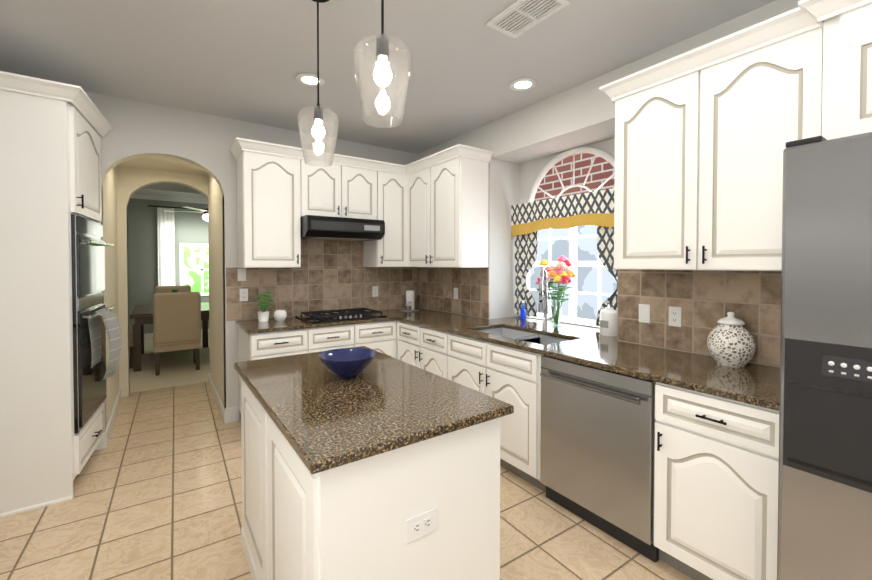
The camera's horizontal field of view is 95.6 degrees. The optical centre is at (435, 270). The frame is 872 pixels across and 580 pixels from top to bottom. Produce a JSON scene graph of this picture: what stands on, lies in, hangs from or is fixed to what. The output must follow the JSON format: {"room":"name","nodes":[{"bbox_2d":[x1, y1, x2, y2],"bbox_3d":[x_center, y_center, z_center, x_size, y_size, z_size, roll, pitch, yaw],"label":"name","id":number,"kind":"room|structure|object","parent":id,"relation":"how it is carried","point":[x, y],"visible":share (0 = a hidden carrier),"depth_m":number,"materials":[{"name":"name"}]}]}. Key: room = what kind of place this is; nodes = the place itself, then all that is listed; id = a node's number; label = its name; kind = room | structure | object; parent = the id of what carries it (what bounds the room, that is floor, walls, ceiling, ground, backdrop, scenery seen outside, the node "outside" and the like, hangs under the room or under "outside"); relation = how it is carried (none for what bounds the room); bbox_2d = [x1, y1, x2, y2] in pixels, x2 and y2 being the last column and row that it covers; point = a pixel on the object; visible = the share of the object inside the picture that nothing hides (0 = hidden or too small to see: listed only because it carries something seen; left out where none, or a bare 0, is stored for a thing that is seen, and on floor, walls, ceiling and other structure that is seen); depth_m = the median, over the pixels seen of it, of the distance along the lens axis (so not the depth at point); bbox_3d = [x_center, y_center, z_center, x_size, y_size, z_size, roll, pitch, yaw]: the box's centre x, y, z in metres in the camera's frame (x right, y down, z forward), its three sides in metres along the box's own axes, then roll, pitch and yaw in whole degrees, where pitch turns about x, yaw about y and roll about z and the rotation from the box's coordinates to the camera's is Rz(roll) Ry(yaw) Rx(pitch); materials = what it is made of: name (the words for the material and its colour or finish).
{"room":"kitchen","nodes":[
{"label":"kitchen","id":0,"kind":"room"},
{"bbox_2d":[102,166,118,427],"bbox_3d":[-3.053,0.108,3.629,0.120,2.500,1.280,-1,1,-35],"label":"wall","id":1,"kind":"structure","parent":0,"point":[109,187],"depth_m":3.59,"materials":[{"name":"beige paint"}]},
{"bbox_2d":[102,385,120,448],"bbox_3d":[-2.959,1.293,3.633,0.015,0.130,1.414,-1,1,-35],"label":"baseboard","id":2,"kind":"structure","parent":1,"relation":"attached to","point":[105,439],"depth_m":3.39,"materials":[{"name":"white wood"}]},
{"bbox_2d":[116,166,207,396],"bbox_3d":[-3.086,-0.081,4.458,6.800,2.850,0.120,-1,1,-35],"label":"wall","id":3,"kind":"structure","parent":0,"point":[130,181],"depth_m":4.23,"materials":[{"name":"beige paint"}]},
{"bbox_2d":[116,156,208,175],"bbox_3d":[-2.694,-1.157,3.932,1.140,0.100,1.400,-1,1,-35],"label":"ceiling","id":4,"kind":"structure","parent":0,"point":[164,164],"depth_m":4.17,"materials":[{"name":"beige paint"}]},
{"bbox_2d":[127,198,208,333],"bbox_3d":[-5.358,-0.136,7.707,7.100,2.850,0.150,-1,1,-35],"label":"wall","id":5,"kind":"structure","parent":0,"point":[142,226],"depth_m":7.55,"materials":[{"name":"grey paint"}]},
{"bbox_2d":[130,193,208,338],"bbox_3d":[-5.340,-0.086,7.682,6.780,2.750,0.090,-1,1,-35],"label":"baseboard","id":6,"kind":"structure","parent":5,"relation":"attached to","point":[135,195],"depth_m":7.67,"materials":[{"name":"white wood"}]},
{"bbox_2d":[148,205,203,209],"bbox_3d":[-4.684,-1.236,7.946,1.800,0.024,0.024,-1,1,-35],"label":"curtain rod","id":7,"kind":"object","parent":5,"relation":"attached to","point":[168,207],"visible":0.5,"depth_m":7.60,"materials":[{"name":"black metal"}]},
{"bbox_2d":[157,207,174,285],"bbox_3d":[-5.188,0.025,7.615,0.270,2.470,0.040,-1,1,-35],"label":"curtain","id":8,"kind":"object","parent":7,"relation":"hanging from","point":[166,249],"visible":0.65,"depth_m":7.61,"materials":[{"name":"white fabric"}]},
{"bbox_2d":[179,243,208,295],"bbox_3d":[-4.748,-0.027,8.023,0.760,1.060,0.026,-1,1,-35],"label":"dining room window","id":9,"kind":"structure","parent":5,"relation":"in","point":[194,266],"depth_m":7.97,"materials":[{"name":"white"}]},
{"bbox_2d":[129,333,209,392],"bbox_3d":[-4.260,1.353,6.162,6.800,0.084,3.980,-1,1,-35],"label":"floor","id":10,"kind":"structure","parent":0,"point":[177,367],"depth_m":5.27,"materials":[{"name":"beige carpet"}]},
{"bbox_2d":[129,327,132,367],"bbox_3d":[-4.464,0.799,5.449,0.520,1.045,0.520,-1,1,-35],"label":"dining chair","id":11,"kind":"object","parent":10,"relation":"on","point":[131,344],"visible":0.06,"depth_m":5.38,"materials":[{"name":"wood"}]},
{"bbox_2d":[130,302,208,371],"bbox_3d":[-3.951,0.933,5.993,1.020,0.760,1.400,-1,1,-35],"label":"dining table","id":12,"kind":"object","parent":10,"relation":"on","point":[141,315],"visible":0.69,"depth_m":5.29,"materials":[{"name":"brown wood"}]},
{"bbox_2d":[154,285,190,292],"bbox_3d":[-4.421,0.779,6.662,0.520,1.045,0.520,-1,1,-35],"label":"dining chair","id":13,"kind":"object","parent":10,"relation":"on","point":[169,289],"visible":0.19,"depth_m":6.76,"materials":[{"name":"fabric"}]},
{"bbox_2d":[153,292,200,375],"bbox_3d":[-3.487,0.802,5.327,0.520,1.045,0.520,-1,1,-35],"label":"dining chair","id":14,"kind":"object","parent":10,"relation":"on","point":[177,321],"visible":1,"depth_m":5.11,"materials":[{"name":"fabric"}]},
{"bbox_2d":[134,183,207,198],"bbox_3d":[-4.260,-1.585,6.113,6.800,0.300,3.980,-1,1,-35],"label":"ceiling","id":15,"kind":"structure","parent":0,"point":[171,189],"depth_m":7.33,"materials":[{"name":"white paint"}]},
{"bbox_2d":[163,206,207,220],"bbox_3d":[-3.708,-1.126,6.486,1.294,0.630,1.236,-1,1,-35],"label":"ceiling fan","id":16,"kind":"object","parent":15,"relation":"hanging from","point":[205,215],"visible":0.46,"depth_m":6.34,"materials":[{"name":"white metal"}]},
{"bbox_2d":[208,174,223,405],"bbox_3d":[-2.267,0.098,4.179,0.120,2.500,1.280,-1,1,-35],"label":"wall","id":17,"kind":"structure","parent":0,"point":[215,236],"depth_m":4.07,"materials":[{"name":"beige paint"}]},
{"bbox_2d":[208,373,227,422],"bbox_3d":[-2.284,1.285,4.106,0.015,0.130,1.415,-1,1,-35],"label":"baseboard","id":18,"kind":"structure","parent":17,"relation":"attached to","point":[223,411],"depth_m":3.88,"materials":[{"name":"white wood"}]},
{"bbox_2d":[67,91,417,430],"bbox_3d":[-1.554,-0.005,3.822,4.220,2.720,0.120,-1,1,-35],"label":"wall","id":19,"kind":"structure","parent":0,"point":[203,141],"depth_m":3.45,"materials":[{"name":"paint"}]},
{"bbox_2d":[233,138,304,267],"bbox_3d":[-1.502,-0.558,3.556,0.470,1.055,0.339,-1,1,-35],"label":"upper cabinet","id":20,"kind":"object","parent":19,"relation":"attached to","point":[270,177],"depth_m":3.41,"materials":[{"name":"white paint"}]},
{"bbox_2d":[226,239,417,320],"bbox_3d":[-1.042,-0.031,4.100,2.019,0.937,0.008,-1,1,-35],"label":"backsplash","id":21,"kind":"structure","parent":19,"relation":"attached to","point":[332,275],"depth_m":4.02,"materials":[{"name":"tile"}]},
{"bbox_2d":[237,268,245,280],"bbox_3d":[-1.761,0.033,3.587,0.070,0.115,0.009,-1,1,-35],"label":"electrical outlet plate","id":22,"kind":"object","parent":21,"relation":"attached to","point":[241,271],"depth_m":3.59,"materials":[{"name":"white plastic"}]},
{"bbox_2d":[239,289,247,300],"bbox_3d":[-1.750,0.218,3.600,0.070,0.115,0.007,-1,1,-35],"label":"electrical outlet plate","id":23,"kind":"object","parent":21,"relation":"attached to","point":[243,292],"depth_m":3.60,"materials":[{"name":"white plastic"}]},
{"bbox_2d":[372,286,377,296],"bbox_3d":[-0.668,0.225,4.356,0.070,0.115,0.007,-1,1,-35],"label":"electrical outlet plate","id":24,"kind":"object","parent":21,"relation":"attached to","point":[374,288],"depth_m":4.35,"materials":[{"name":"white plastic"}]},
{"bbox_2d":[301,149,380,219],"bbox_3d":[-0.998,-0.794,3.904,0.760,0.594,0.339,-1,1,-35],"label":"upper cabinet","id":25,"kind":"object","parent":19,"relation":"attached to","point":[350,187],"depth_m":3.77,"materials":[{"name":"white paint"}]},
{"bbox_2d":[300,215,384,240],"bbox_3d":[-0.947,-0.400,3.837,0.750,0.187,0.516,-1,1,-35],"label":"range hood","id":26,"kind":"object","parent":25,"relation":"attached to","point":[313,227],"visible":0.96,"depth_m":3.63,"materials":[{"name":"black metal"}]},
{"bbox_2d":[363,161,404,266],"bbox_3d":[-0.540,-0.569,4.229,0.359,1.055,0.339,-1,1,-35],"label":"upper cabinet","id":27,"kind":"object","parent":19,"relation":"attached to","point":[389,251],"depth_m":4.09,"materials":[{"name":"white paint"}]},
{"bbox_2d":[0,382,692,579],"bbox_3d":[-0.336,1.424,2.104,4.220,0.080,7.170,-1,1,-35],"label":"floor","id":28,"kind":"structure","parent":0,"point":[157,487],"depth_m":2.18,"materials":[{"name":"tile"}]},
{"bbox_2d":[0,71,113,517],"bbox_3d":[-2.592,0.139,2.526,0.785,2.475,0.813,-1,1,-35],"label":"tall cabinet","id":29,"kind":"object","parent":28,"relation":"on","point":[53,392],"visible":0.96,"depth_m":2.32,"materials":[{"name":"white paint"}]},
{"bbox_2d":[88,308,120,379],"bbox_3d":[-2.250,0.488,2.697,0.157,0.451,0.280,-1,1,-35],"label":"hanging towel","id":30,"kind":"object","parent":29,"relation":"hanging from","point":[111,323],"visible":1,"depth_m":2.67,"materials":[{"name":"white fabric"}]},
{"bbox_2d":[238,326,309,412],"bbox_3d":[-1.437,0.922,3.459,0.440,0.878,0.627,-1,1,-35],"label":"base cabinet","id":31,"kind":"object","parent":28,"relation":"on","point":[256,346],"depth_m":3.22,"materials":[{"name":"white paint"}]},
{"bbox_2d":[310,321,393,357],"bbox_3d":[-0.911,0.916,3.827,0.844,0.878,0.627,-1,1,-35],"label":"base cabinet","id":32,"kind":"object","parent":28,"relation":"on","point":[378,336],"depth_m":3.58,"materials":[{"name":"white paint"}]},
{"bbox_2d":[235,307,779,410],"bbox_3d":[0.158,0.477,2.801,2.347,0.030,3.522,-1,1,-35],"label":"countertop","id":33,"kind":"structure","parent":32,"relation":"on","point":[747,383],"depth_m":2.28,"materials":[{"name":"stone"}]},
{"bbox_2d":[257,291,273,321],"bbox_3d":[-1.532,0.316,3.540,0.152,0.265,0.158,-1,1,-35],"label":"potted plant","id":34,"kind":"object","parent":33,"relation":"on","point":[263,315],"visible":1,"depth_m":3.51,"materials":[{"name":"green plant"}]},
{"bbox_2d":[273,310,286,320],"bbox_3d":[-1.401,0.401,3.557,0.116,0.095,0.116,-1,1,-35],"label":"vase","id":35,"kind":"object","parent":33,"relation":"on","point":[279,315],"visible":1,"depth_m":3.52,"materials":[{"name":"white ceramic"}]},
{"bbox_2d":[295,308,386,322],"bbox_3d":[-0.916,0.419,3.824,0.740,0.048,0.480,-1,1,-35],"label":"cooktop","id":36,"kind":"object","parent":33,"relation":"in","point":[342,314],"visible":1,"depth_m":3.75,"materials":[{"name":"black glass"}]},
{"bbox_2d":[399,288,418,311],"bbox_3d":[-0.298,0.315,4.352,0.230,0.239,0.230,-1,1,-35],"label":"paper towel holder","id":37,"kind":"object","parent":33,"relation":"on","point":[410,301],"visible":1,"depth_m":4.35,"materials":[{"name":"grey paper"}]},
{"bbox_2d":[520,300,525,318],"bbox_3d":[0.808,0.359,3.661,0.056,0.174,0.056,-1,1,-35],"label":"soap bottle","id":38,"kind":"object","parent":33,"relation":"on","point":[523,313],"visible":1,"depth_m":3.65,"materials":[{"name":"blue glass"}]},
{"bbox_2d":[478,327,568,344],"bbox_3d":[0.621,0.584,2.937,0.440,0.187,0.820,-1,1,-35],"label":"sink","id":39,"kind":"object","parent":33,"relation":"in","point":[526,336],"depth_m":3.04,"materials":[{"name":"silver metal"}]},
{"bbox_2d":[538,266,556,329],"bbox_3d":[0.811,0.210,2.965,0.272,0.497,0.176,-1,1,-35],"label":"faucet","id":40,"kind":"object","parent":33,"relation":"on","point":[542,306],"visible":1,"depth_m":3.04,"materials":[{"name":"silver metal"}]},
{"bbox_2d":[535,255,575,325],"bbox_3d":[0.996,0.161,3.273,0.304,0.584,0.361,-1,1,-35],"label":"vase","id":41,"kind":"object","parent":33,"relation":"on","point":[558,273],"visible":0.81,"depth_m":3.24,"materials":[{"name":"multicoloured plant"}]},
{"bbox_2d":[600,301,616,335],"bbox_3d":[1.245,0.336,2.843,0.124,0.248,0.124,-1,1,-35],"label":"soap dispenser","id":42,"kind":"object","parent":33,"relation":"on","point":[608,320],"visible":0.96,"depth_m":2.79,"materials":[{"name":"white plastic"}]},
{"bbox_2d":[707,312,755,366],"bbox_3d":[1.495,0.340,2.006,0.200,0.268,0.200,-1,1,-35],"label":"jar","id":43,"kind":"object","parent":33,"relation":"on","point":[730,341],"visible":1,"depth_m":1.95,"materials":[{"name":"white ceramic"}]},
{"bbox_2d":[241,378,499,579],"bbox_3d":[-0.358,0.946,1.726,0.714,0.888,1.204,-1,1,-35],"label":"kitchen island","id":44,"kind":"object","parent":28,"relation":"on","point":[300,521],"visible":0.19,"depth_m":1.25,"materials":[{"name":"white paint"}]},
{"bbox_2d":[234,346,513,473],"bbox_3d":[-0.375,0.485,1.707,0.720,0.030,1.250,-1,1,-35],"label":"island countertop","id":45,"kind":"structure","parent":44,"relation":"on","point":[323,417],"depth_m":1.40,"materials":[{"name":"stone"}]},
{"bbox_2d":[318,348,375,377],"bbox_3d":[-0.396,0.419,1.771,0.254,0.098,0.254,-1,1,-35],"label":"bowl","id":46,"kind":"object","parent":45,"relation":"on","point":[346,362],"visible":1,"depth_m":1.73,"materials":[{"name":"blue ceramic"}]},
{"bbox_2d":[406,507,436,543],"bbox_3d":[-0.043,0.784,1.220,0.115,0.070,0.007,-1,1,-35],"label":"electrical outlet plate","id":47,"kind":"object","parent":44,"relation":"attached to","point":[420,525],"depth_m":1.22,"materials":[{"name":"white plastic"}]},
{"bbox_2d":[394,320,505,427],"bbox_3d":[0.109,0.918,3.673,0.638,0.878,0.834,-1,1,-35],"label":"base cabinet","id":48,"kind":"object","parent":28,"relation":"on","point":[478,365],"depth_m":3.05,"materials":[{"name":"white paint"}]},
{"bbox_2d":[540,355,658,562],"bbox_3d":[1.049,0.944,2.271,0.669,0.870,0.660,-1,1,-35],"label":"dishwasher","id":49,"kind":"object","parent":28,"relation":"on","point":[597,456],"visible":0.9,"depth_m":2.05,"materials":[{"name":"grey metal"}]},
{"bbox_2d":[654,382,778,579],"bbox_3d":[1.405,0.950,1.819,0.638,0.878,0.480,-1,1,-35],"label":"base cabinet","id":50,"kind":"object","parent":28,"relation":"on","point":[716,487],"depth_m":1.63,"materials":[{"name":"white paint"}]},
{"bbox_2d":[777,132,871,579],"bbox_3d":[1.693,0.496,1.117,0.926,1.808,0.933,-1,1,-35],"label":"refrigerator","id":51,"kind":"object","parent":28,"relation":"on","point":[825,477],"visible":1,"depth_m":1.18,"materials":[{"name":"grey metal"}]},
{"bbox_2d":[0,0,775,153],"bbox_3d":[0.065,-1.376,1.483,4.220,0.100,5.770,-1,1,-35],"label":"ceiling","id":52,"kind":"structure","parent":0,"point":[247,60],"depth_m":2.42,"materials":[{"name":"white paint"}]},
{"bbox_2d":[296,73,324,86],"bbox_3d":[-0.881,-1.341,2.776,0.193,0.012,0.193,-1,1,-44],"label":"recessed light","id":53,"kind":"object","parent":52,"relation":"in","point":[310,80],"depth_m":2.77,"materials":[{"name":"white"}]},
{"bbox_2d":[297,0,338,166],"bbox_3d":[-0.560,-0.921,1.878,0.192,0.822,0.192,-1,1,-35],"label":"pendant light","id":54,"kind":"object","parent":52,"relation":"hanging from","point":[318,131],"visible":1,"depth_m":1.87,"materials":[{"name":"clear glass"}]},
{"bbox_2d":[353,0,411,127],"bbox_3d":[-0.175,-0.906,1.293,0.192,0.832,0.192,-1,1,-35],"label":"pendant light","id":55,"kind":"object","parent":52,"relation":"hanging from","point":[382,75],"visible":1,"depth_m":1.28,"materials":[{"name":"clear glass"}]},
{"bbox_2d":[509,78,536,90],"bbox_3d":[0.626,-1.343,2.846,0.193,0.012,0.193,-1,1,-41],"label":"recessed light","id":56,"kind":"object","parent":52,"relation":"in","point":[523,84],"depth_m":2.85,"materials":[{"name":"white"}]},
{"bbox_2d":[486,0,568,38],"bbox_3d":[0.466,-1.329,2.045,0.220,0.012,0.370,-1,1,-35],"label":"ceiling vent","id":57,"kind":"object","parent":52,"relation":"in","point":[517,18],"visible":0.94,"depth_m":2.05,"materials":[{"name":"white metal"}]},
{"bbox_2d":[418,0,800,367],"bbox_3d":[1.615,0.017,2.518,0.520,2.720,5.650,-1,1,-35],"label":"wall","id":58,"kind":"structure","parent":0,"point":[526,145],"depth_m":3.32,"materials":[{"name":"paint"}]},
{"bbox_2d":[405,145,488,267],"bbox_3d":[0.086,-0.564,3.928,0.339,1.055,0.910,-1,1,-35],"label":"upper cabinet","id":59,"kind":"object","parent":58,"relation":"attached to","point":[432,210],"depth_m":3.63,"materials":[{"name":"white paint"}]},
{"bbox_2d":[418,267,488,318],"bbox_3d":[0.137,0.198,4.172,0.008,0.477,1.230,-1,1,-35],"label":"backsplash","id":60,"kind":"structure","parent":58,"relation":"attached to","point":[436,285],"depth_m":4.08,"materials":[{"name":"tile"}]},
{"bbox_2d":[454,288,457,298],"bbox_3d":[0.203,0.230,4.066,0.007,0.115,0.070,-1,1,-35],"label":"electrical outlet plate","id":61,"kind":"object","parent":60,"relation":"attached to","point":[455,289],"depth_m":4.06,"materials":[{"name":"white plastic"}]},
{"bbox_2d":[514,231,537,316],"bbox_3d":[0.843,-0.011,3.719,0.028,0.865,0.285,-1,1,-35],"label":"window curtain","id":62,"kind":"object","parent":58,"relation":"hanging from","point":[525,251],"visible":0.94,"depth_m":3.73,"materials":[{"name":"fabric"}]},
{"bbox_2d":[511,188,613,236],"bbox_3d":[1.076,-0.471,3.298,0.016,0.302,1.236,-1,1,-35],"label":"window valance","id":63,"kind":"object","parent":58,"relation":"attached to","point":[589,208],"visible":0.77,"depth_m":3.30,"materials":[{"name":"fabric"}]},
{"bbox_2d":[526,146,616,326],"bbox_3d":[1.168,-0.299,3.365,0.048,1.492,1.080,-1,1,-35],"label":"kitchen window","id":64,"kind":"structure","parent":58,"relation":"in","point":[588,170],"depth_m":3.34,"materials":[{"name":"white glass"}]},
{"bbox_2d":[596,226,617,325],"bbox_3d":[1.367,0.002,2.969,0.028,0.865,0.345,-1,1,-35],"label":"window curtain","id":65,"kind":"object","parent":58,"relation":"hanging from","point":[605,243],"visible":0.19,"depth_m":3.04,"materials":[{"name":"fabric"}]},
{"bbox_2d":[617,269,780,366],"bbox_3d":[1.503,0.231,2.218,0.008,0.477,1.020,-1,1,-35],"label":"backsplash","id":66,"kind":"structure","parent":58,"relation":"attached to","point":[704,297],"depth_m":2.24,"materials":[{"name":"tile"}]},
{"bbox_2d":[639,304,649,322],"bbox_3d":[1.308,0.267,2.484,0.009,0.115,0.070,-1,1,-35],"label":"electrical outlet plate","id":67,"kind":"object","parent":66,"relation":"attached to","point":[644,310],"depth_m":2.48,"materials":[{"name":"white plastic"}]},
{"bbox_2d":[668,306,680,326],"bbox_3d":[1.412,0.269,2.337,0.007,0.115,0.070,-1,1,-35],"label":"electrical outlet plate","id":68,"kind":"object","parent":66,"relation":"attached to","point":[674,312],"depth_m":2.33,"materials":[{"name":"white plastic"}]},
{"bbox_2d":[611,4,814,270],"bbox_3d":[1.418,-0.532,2.022,0.339,1.055,0.880,-1,1,-35],"label":"upper cabinet","id":69,"kind":"object","parent":58,"relation":"attached to","point":[705,133],"depth_m":1.87,"materials":[{"name":"white paint"}]},
{"bbox_2d":[815,0,871,139],"bbox_3d":[1.930,-0.765,1.253,0.392,0.564,0.959,-1,1,-35],"label":"upper cabinet","id":70,"kind":"object","parent":58,"relation":"attached to","point":[843,28],"depth_m":1.48,"materials":[{"name":"white paint"}]}
]}

